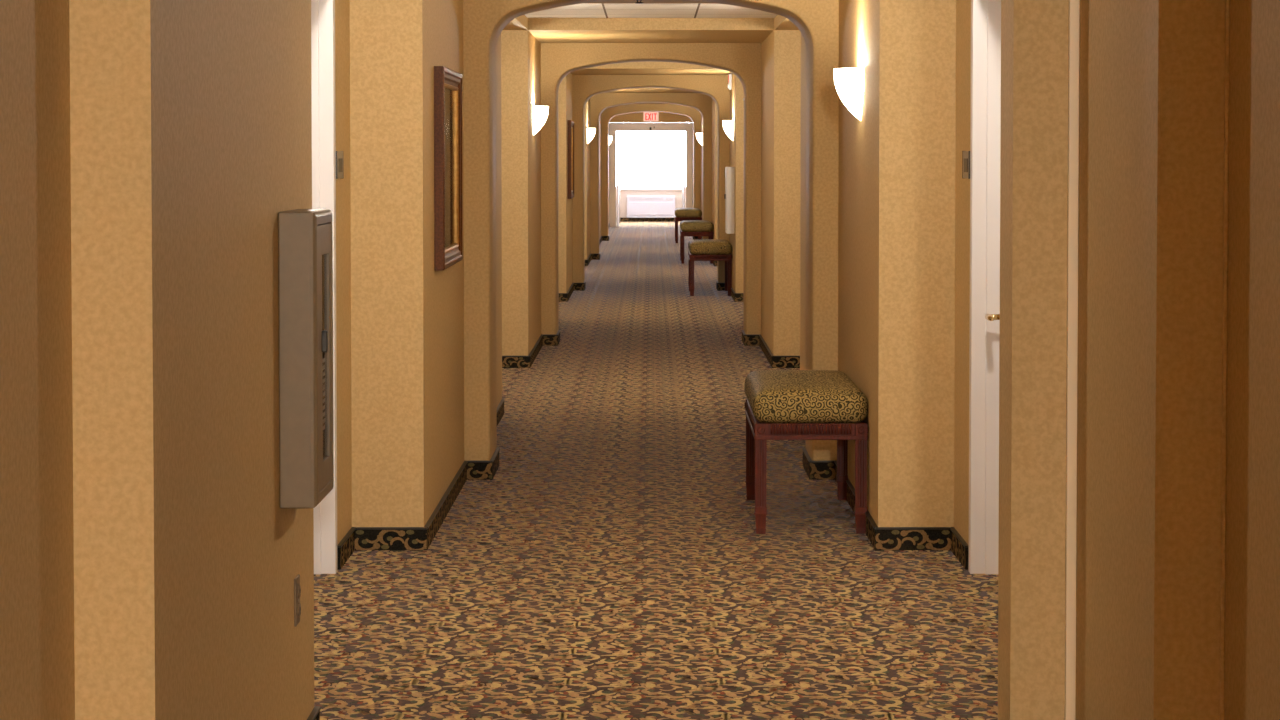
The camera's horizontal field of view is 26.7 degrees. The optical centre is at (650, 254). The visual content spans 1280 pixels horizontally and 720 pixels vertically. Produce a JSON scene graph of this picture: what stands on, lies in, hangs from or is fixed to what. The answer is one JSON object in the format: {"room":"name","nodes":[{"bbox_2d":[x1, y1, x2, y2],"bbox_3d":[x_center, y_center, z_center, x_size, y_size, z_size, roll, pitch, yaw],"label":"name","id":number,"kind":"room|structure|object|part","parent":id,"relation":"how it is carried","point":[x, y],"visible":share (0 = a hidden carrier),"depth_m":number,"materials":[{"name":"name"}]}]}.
{"room":"hotel corridor","nodes":[
{"label":"hotel corridor","id":0,"kind":"room"},
{"bbox_2d":[0,0,608,719],"bbox_3d":[-1.305,-0.743,25.200,0.890,2.600,60.420,0,2,0],"label":"wall","id":1,"kind":"structure","parent":0,"point":[152,152],"depth_m":5.13,"materials":[{"name":"beige paint"}]},
{"bbox_2d":[294,574,300,626],"bbox_3d":[-0.854,0.836,6.536,0.011,0.116,0.072,0,2,0],"label":"wall outlet","id":2,"kind":"object","parent":1,"relation":"attached to","point":[297,588],"visible":1,"depth_m":6.52,"materials":[{"name":"brown plastic"}]},
{"bbox_2d":[297,585,300,597],"bbox_3d":[-0.852,0.814,6.535,0.005,0.033,0.033,0,2,0],"label":"socket","id":3,"kind":"object","parent":2,"relation":"attached to","point":[298,586],"depth_m":6.53,"materials":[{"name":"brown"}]},
{"bbox_2d":[297,603,300,615],"bbox_3d":[-0.852,0.858,6.537,0.005,0.033,0.033,0,2,0],"label":"socket","id":4,"kind":"object","parent":2,"relation":"attached to","point":[298,604],"depth_m":6.53,"materials":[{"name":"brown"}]},
{"bbox_2d":[278,209,333,508],"bbox_3d":[-0.809,0.237,6.398,0.100,0.687,0.330,0,2,0],"label":"fire extinguisher cabinet","id":5,"kind":"object","parent":1,"relation":"attached to","point":[305,242],"visible":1,"depth_m":6.24,"materials":[{"name":"beige metal"}]},
{"bbox_3d":[-0.779,0.237,6.398,0.013,0.619,0.262,0,2,0],"label":"door","id":6,"kind":"part","parent":5,"relation":"part of","materials":[{"name":"beige metal"}]},
{"bbox_2d":[311,0,336,573],"bbox_3d":[-1.230,0.088,9.150,0.206,2.140,1.036,0,2,0],"label":"door","id":7,"kind":"structure","parent":1,"relation":"in","point":[322,11],"depth_m":9.59,"materials":[{"name":"white paint"}]},
{"bbox_2d":[336,151,343,178],"bbox_3d":[-1.127,-0.326,9.750,0.012,0.100,0.195,0,2,0],"label":"room sign","id":8,"kind":"object","parent":1,"relation":"attached to","point":[339,154],"visible":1,"depth_m":9.73,"materials":[{"name":"grey metal"}]},
{"bbox_3d":[-1.122,-0.324,9.757,0.003,0.050,0.105,0,2,0],"label":"dark panel","id":9,"kind":"part","parent":8,"relation":"part of","materials":[{"name":"grey metal"}]},
{"bbox_2d":[434,66,462,270],"bbox_3d":[-0.839,-0.362,11.214,0.040,0.810,1.030,0,2,0],"label":"framed picture","id":10,"kind":"object","parent":1,"relation":"attached to","point":[448,219],"visible":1,"depth_m":11.16,"materials":[{"name":"brown wood"}]},
{"bbox_3d":[-0.846,-0.362,11.214,0.002,0.656,0.876,0,2,0],"label":"glass","id":11,"kind":"part","parent":10,"relation":"part of","materials":[{"name":"brown glass"}]},
{"bbox_2d":[307,223,609,719],"bbox_3d":[-0.930,0.476,26.235,0.406,0.088,58.198,0,2,0],"label":"baseboard","id":12,"kind":"structure","parent":1,"relation":"attached to","point":[357,538],"depth_m":10.72,"materials":[{"name":"black carpet"}]},
{"bbox_2d":[532,106,548,134],"bbox_3d":[-0.804,-0.980,19.727,0.112,0.213,0.330,0,2,0],"label":"wall sconce","id":13,"kind":"object","parent":1,"relation":"attached to","point":[539,113],"visible":1,"depth_m":19.61,"materials":[{"name":"white glass"}]},
{"bbox_2d":[567,120,573,198],"bbox_3d":[-0.839,-1.001,28.282,0.040,0.810,1.030,0,2,0],"label":"framed picture","id":14,"kind":"object","parent":1,"relation":"attached to","point":[570,124],"visible":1,"depth_m":27.78,"materials":[{"name":"brown wood"}]},
{"bbox_3d":[-0.846,-1.001,28.282,0.002,0.656,0.876,0,2,0],"label":"glass","id":15,"kind":"part","parent":14,"relation":"part of","materials":[{"name":"brown glass"}]},
{"bbox_2d":[587,128,595,143],"bbox_3d":[-0.804,-1.606,36.465,0.112,0.213,0.330,0,2,0],"label":"wall sconce","id":16,"kind":"object","parent":1,"relation":"attached to","point":[590,131],"visible":1,"depth_m":36.35,"materials":[{"name":"white glass"}]},
{"bbox_2d":[608,136,612,145],"bbox_3d":[-0.804,-2.208,52.554,0.112,0.213,0.330,0,2,0],"label":"wall sconce","id":17,"kind":"object","parent":1,"relation":"attached to","point":[609,137],"visible":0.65,"depth_m":52.45,"materials":[{"name":"white glass"}]},
{"bbox_2d":[503,0,798,103],"bbox_3d":[0.010,-1.924,25.156,2.286,0.236,60.420,0,2,0],"label":"ceiling","id":18,"kind":"structure","parent":0,"point":[545,30],"depth_m":19.21,"materials":[{"name":"beige paint"}]},
{"bbox_2d":[524,3,777,17],"bbox_3d":[0.000,-1.980,25.559,1.720,0.153,37.530,0,2,0],"label":"ceiling","id":19,"kind":"structure","parent":0,"point":[584,10],"depth_m":17.96,"materials":[{"name":"beige paint"}]},
{"bbox_2d":[609,112,692,122],"bbox_3d":[0.000,-2.823,55.293,1.720,0.219,0.120,0,2,0],"label":"wall door header","id":20,"kind":"structure","parent":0,"point":[636,117],"depth_m":55.24,"materials":[{"name":"beige paint"}]},
{"bbox_2d":[609,123,692,226],"bbox_3d":[0.000,-1.655,55.692,1.716,2.143,0.890,0,2,0],"label":"door frame","id":21,"kind":"structure","parent":20,"relation":"in","point":[687,137],"depth_m":55.27,"materials":[{"name":"white paint"}]},
{"bbox_3d":[-0.650,-1.592,56.060,0.018,1.870,0.018,0,2,0],"label":"latch rod","id":22,"kind":"part","parent":21,"relation":"part of","materials":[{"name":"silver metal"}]},
{"bbox_3d":[0.650,-1.592,56.060,0.018,1.870,0.018,0,2,0],"label":"latch rod","id":23,"kind":"part","parent":21,"relation":"part of","materials":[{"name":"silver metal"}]},
{"bbox_2d":[643,112,658,120],"bbox_3d":[0.000,-2.828,55.201,0.310,0.195,0.062,0,2,0],"label":"exit sign","id":24,"kind":"object","parent":20,"relation":"attached to","point":[647,116],"visible":0.95,"depth_m":55.17,"materials":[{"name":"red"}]},
{"bbox_2d":[620,190,681,217],"bbox_3d":[0.000,-2.047,60.066,3.500,2.600,0.200,0,2,0],"label":"wall","id":25,"kind":"structure","parent":0,"point":[623,193],"depth_m":59.99,"materials":[{"name":"beige paint"}]},
{"bbox_2d":[620,218,679,221],"bbox_3d":[0.000,-0.788,60.005,2.600,0.088,0.015,0,2,0],"label":"baseboard","id":26,"kind":"structure","parent":25,"relation":"attached to","point":[621,219],"depth_m":60.01,"materials":[{"name":"black carpet"}]},
{"bbox_2d":[620,186,681,189],"bbox_3d":[0.000,-2.244,59.993,2.320,1.600,0.190,0,2,0],"label":"window sill","id":27,"kind":"structure","parent":25,"relation":"in","point":[621,187],"depth_m":59.98,"materials":[{"name":"white plastic"}]},
{"bbox_3d":[0.000,-1.460,59.957,2.320,0.035,0.060,0,2,0],"label":"sill","id":28,"kind":"part","parent":27,"relation":"part of","materials":[{"name":"white plastic"}]},
{"bbox_3d":[0.000,-2.264,60.047,2.240,1.565,0.080,0,2,0],"label":"frame","id":29,"kind":"part","parent":27,"relation":"part of","materials":[{"name":"white plastic"}]},
{"bbox_2d":[627,196,674,217],"bbox_3d":[0.000,-1.071,59.892,1.080,0.487,0.193,0,2,0],"label":"heater unit","id":30,"kind":"object","parent":25,"relation":"attached to","point":[637,206],"visible":0.88,"depth_m":59.80,"materials":[{"name":"white metal"}]},
{"bbox_2d":[630,197,662,199],"bbox_3d":[-0.102,-1.243,59.794,0.745,0.064,0.004,0,2,0],"label":"grille","id":31,"kind":"object","parent":30,"relation":"attached to","point":[631,198],"depth_m":59.79,"materials":[{"name":"grey plastic"}]},
{"bbox_3d":[0.000,-1.029,59.801,1.000,0.285,0.007,0,2,0],"label":"panel","id":32,"kind":"part","parent":30,"relation":"part of","materials":[{"name":"white metal"}]},
{"bbox_3d":[0.000,-0.848,59.901,1.080,0.040,0.192,0,2,0],"label":"trim","id":33,"kind":"part","parent":30,"relation":"part of","materials":[{"name":"grey plastic"}]},
{"bbox_2d":[314,221,997,719],"bbox_3d":[0.000,0.526,27.639,3.500,0.121,65.200,0,2,0],"label":"floor","id":34,"kind":"structure","parent":0,"point":[613,563],"depth_m":9.54,"materials":[{"name":"brown carpet"}]},
{"bbox_2d":[463,0,838,460],"bbox_3d":[0.000,-0.156,12.678,1.720,2.364,0.550,0,2,0],"label":"archway","id":35,"kind":"object","parent":34,"relation":"on","point":[484,21],"visible":0.94,"depth_m":12.41,"materials":[{"name":"beige paint"}]},
{"bbox_2d":[541,43,760,333],"bbox_3d":[0.000,-0.481,21.372,1.720,2.364,0.550,0,2,0],"label":"archway","id":36,"kind":"object","parent":34,"relation":"on","point":[558,60],"visible":0.99,"depth_m":21.09,"materials":[{"name":"beige paint"}]},
{"bbox_2d":[572,75,729,282],"bbox_3d":[0.000,-0.799,29.866,1.720,2.364,0.550,0,2,0],"label":"archway","id":37,"kind":"object","parent":34,"relation":"on","point":[584,87],"visible":0.94,"depth_m":29.57,"materials":[{"name":"beige paint"}]},
{"bbox_2d":[590,93,711,253],"bbox_3d":[0.000,-1.124,38.560,1.720,2.364,0.550,0,2,0],"label":"archway","id":38,"kind":"object","parent":34,"relation":"on","point":[599,102],"visible":0.96,"depth_m":38.26,"materials":[{"name":"beige paint"}]},
{"bbox_2d":[601,104,700,235],"bbox_3d":[0.000,-1.435,46.854,1.720,2.364,0.550,0,2,0],"label":"archway","id":39,"kind":"object","parent":34,"relation":"on","point":[609,113],"visible":0.9,"depth_m":46.56,"materials":[{"name":"beige paint"}]},
{"bbox_2d":[675,208,701,242],"bbox_3d":[0.631,-0.505,45.913,0.455,0.573,1.101,0,2,0],"label":"bench","id":40,"kind":"object","parent":34,"relation":"on","point":[681,214],"visible":0.91,"depth_m":45.37,"materials":[{"name":"fabric"}]},
{"bbox_3d":[0.433,-0.417,45.394,0.054,0.436,0.057,0,2,0],"label":"leg","id":41,"kind":"part","parent":40,"relation":"part of","materials":[{"name":"brown wood"}]},
{"bbox_2d":[675,208,701,216],"bbox_3d":[0.631,-0.719,45.905,0.455,0.144,1.100,0,2,0],"label":"cushion","id":42,"kind":"object","parent":40,"relation":"on","point":[679,212],"depth_m":45.36,"materials":[{"name":"yellow fabric"}]},
{"bbox_2d":[680,220,713,263],"bbox_3d":[0.631,-0.189,37.469,0.455,0.573,1.101,0,2,0],"label":"bench","id":43,"kind":"object","parent":34,"relation":"on","point":[688,227],"visible":0.92,"depth_m":36.92,"materials":[{"name":"fabric"}]},
{"bbox_3d":[0.433,-0.101,36.950,0.054,0.436,0.057,0,2,0],"label":"leg","id":44,"kind":"part","parent":43,"relation":"part of","materials":[{"name":"brown wood"}]},
{"bbox_2d":[680,220,713,231],"bbox_3d":[0.631,-0.404,37.461,0.455,0.144,1.100,0,2,0],"label":"cushion","id":45,"kind":"object","parent":43,"relation":"on","point":[688,225],"depth_m":36.92,"materials":[{"name":"yellow fabric"}]},
{"bbox_2d":[688,239,731,295],"bbox_3d":[0.631,0.127,29.024,0.455,0.573,1.101,0,2,0],"label":"bench","id":46,"kind":"object","parent":34,"relation":"on","point":[699,249],"visible":1,"depth_m":28.48,"materials":[{"name":"brown wood"}]},
{"bbox_3d":[0.433,0.176,29.546,0.054,0.436,0.057,0,2,0],"label":"leg","id":47,"kind":"part","parent":46,"relation":"part of","materials":[{"name":"brown wood"}]},
{"bbox_3d":[0.433,0.215,28.506,0.054,0.436,0.057,0,2,0],"label":"leg","id":48,"kind":"part","parent":46,"relation":"part of","materials":[{"name":"brown wood"}]},
{"bbox_2d":[688,239,731,254],"bbox_3d":[0.631,-0.088,29.017,0.455,0.144,1.100,0,2,0],"label":"cushion","id":49,"kind":"object","parent":46,"relation":"on","point":[699,246],"depth_m":28.48,"materials":[{"name":"yellow fabric"}]},
{"bbox_3d":[0.830,0.176,29.546,0.054,0.436,0.057,0,2,0],"label":"leg","id":50,"kind":"part","parent":46,"relation":"part of","materials":[{"name":"brown wood"}]},
{"bbox_3d":[0.830,0.215,28.506,0.054,0.436,0.057,0,2,0],"label":"leg","id":51,"kind":"part","parent":46,"relation":"part of","materials":[{"name":"brown wood"}]},
{"bbox_2d":[744,370,867,533],"bbox_3d":[0.631,0.794,11.187,0.455,0.573,1.101,0,2,0],"label":"bench","id":52,"kind":"object","parent":34,"relation":"on","point":[779,404],"visible":1,"depth_m":10.65,"materials":[{"name":"fabric"}]},
{"bbox_3d":[0.433,0.843,11.708,0.054,0.436,0.057,0,2,0],"label":"leg","id":53,"kind":"part","parent":52,"relation":"part of","materials":[{"name":"brown wood"}]},
{"bbox_3d":[0.433,0.882,10.668,0.054,0.436,0.057,0,2,0],"label":"leg","id":54,"kind":"part","parent":52,"relation":"part of","materials":[{"name":"brown wood"}]},
{"bbox_2d":[744,370,867,422],"bbox_3d":[0.631,0.580,11.180,0.455,0.144,1.100,0,2,0],"label":"cushion","id":55,"kind":"object","parent":52,"relation":"on","point":[773,396],"depth_m":10.66,"materials":[{"name":"yellow fabric"}]},
{"bbox_3d":[0.830,0.843,11.708,0.054,0.436,0.057,0,2,0],"label":"leg","id":56,"kind":"part","parent":52,"relation":"part of","materials":[{"name":"brown wood"}]},
{"bbox_3d":[0.830,0.882,10.668,0.054,0.436,0.057,0,2,0],"label":"leg","id":57,"kind":"part","parent":52,"relation":"part of","materials":[{"name":"brown wood"}]},
{"bbox_2d":[693,0,1279,719],"bbox_3d":[1.292,-0.743,25.200,0.915,2.600,60.420,0,2,0],"label":"wall","id":58,"kind":"structure","parent":0,"point":[904,196],"depth_m":6.25,"materials":[{"name":"beige paint"}]},
{"bbox_2d":[696,133,702,145],"bbox_3d":[0.804,-1.920,44.860,0.112,0.213,0.330,0,2,0],"label":"wall sconce","id":59,"kind":"object","parent":58,"relation":"attached to","point":[699,136],"visible":1,"depth_m":44.74,"materials":[{"name":"white glass"}]},
{"bbox_2d":[723,120,733,139],"bbox_3d":[0.804,-1.297,28.221,0.112,0.213,0.330,0,2,0],"label":"wall sconce","id":60,"kind":"object","parent":58,"relation":"attached to","point":[728,126],"visible":1,"depth_m":28.10,"materials":[{"name":"white glass"}]},
{"bbox_2d":[724,167,734,233],"bbox_3d":[0.809,-0.568,27.918,0.100,0.687,0.330,0,2,0],"label":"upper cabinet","id":61,"kind":"object","parent":58,"relation":"attached to","point":[729,196],"visible":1,"depth_m":27.76,"materials":[{"name":"white metal"}]},
{"bbox_3d":[0.779,-0.568,27.918,0.013,0.619,0.262,0,2,0],"label":"door","id":62,"kind":"part","parent":61,"relation":"part of","materials":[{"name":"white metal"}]},
{"bbox_2d":[727,74,731,89],"bbox_3d":[0.839,-1.851,28.851,0.047,0.172,0.120,0,2,0],"label":"fire alarm strobe","id":63,"kind":"object","parent":58,"relation":"attached to","point":[729,85],"visible":1,"depth_m":28.79,"materials":[{"name":"grey plastic"}]},
{"bbox_2d":[693,236,968,569],"bbox_3d":[0.937,0.365,29.183,0.433,0.088,52.298,0,2,0],"label":"baseboard","id":64,"kind":"structure","parent":58,"relation":"attached to","point":[881,538],"depth_m":10.22,"materials":[{"name":"black carpet"}]},
{"bbox_2d":[834,68,863,120],"bbox_3d":[0.804,-0.655,11.063,0.112,0.213,0.330,0,2,0],"label":"wall sconce","id":65,"kind":"object","parent":58,"relation":"attached to","point":[849,82],"visible":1,"depth_m":10.96,"materials":[{"name":"white glass"}]},
{"bbox_2d":[962,151,969,178],"bbox_3d":[1.141,-0.326,9.750,0.012,0.100,0.195,0,2,0],"label":"room sign","id":66,"kind":"object","parent":58,"relation":"attached to","point":[965,154],"visible":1,"depth_m":9.73,"materials":[{"name":"grey metal"}]},
{"bbox_3d":[1.136,-0.323,9.742,0.003,0.050,0.105,0,2,0],"label":"dark panel","id":67,"kind":"part","parent":66,"relation":"part of","materials":[{"name":"grey metal"}]},
{"bbox_2d":[968,0,1000,573],"bbox_3d":[1.244,0.088,9.150,0.206,2.140,1.036,0,2,0],"label":"door","id":68,"kind":"structure","parent":58,"relation":"in","point":[985,103],"depth_m":9.61,"materials":[{"name":"white paint"}]},
{"bbox_3d":[1.212,0.220,9.491,0.065,0.051,0.129,0,2,0],"label":"handle","id":69,"kind":"part","parent":68,"relation":"part of","materials":[{"name":"gold metal"}]},
{"bbox_2d":[1065,0,1079,719],"bbox_3d":[1.002,0.034,6.418,0.024,2.272,0.014,0,2,0],"label":"trim","id":70,"kind":"structure","parent":58,"relation":"attached to","point":[1074,5],"depth_m":6.42,"materials":[{"name":"beige wood"}]},
{"bbox_2d":[1153,0,1161,719],"bbox_3d":[1.014,0.072,5.403,0.006,2.272,0.006,0,2,0],"label":"trim","id":71,"kind":"structure","parent":58,"relation":"attached to","point":[1159,1],"depth_m":5.41,"materials":[{"name":"brown wood"}]},
{"bbox_2d":[1219,0,1229,719],"bbox_3d":[1.149,0.072,5.401,0.008,2.272,0.010,0,2,0],"label":"trim","id":72,"kind":"structure","parent":58,"relation":"attached to","point":[1227,2],"depth_m":5.40,"materials":[{"name":"brown wood"}]}
]}

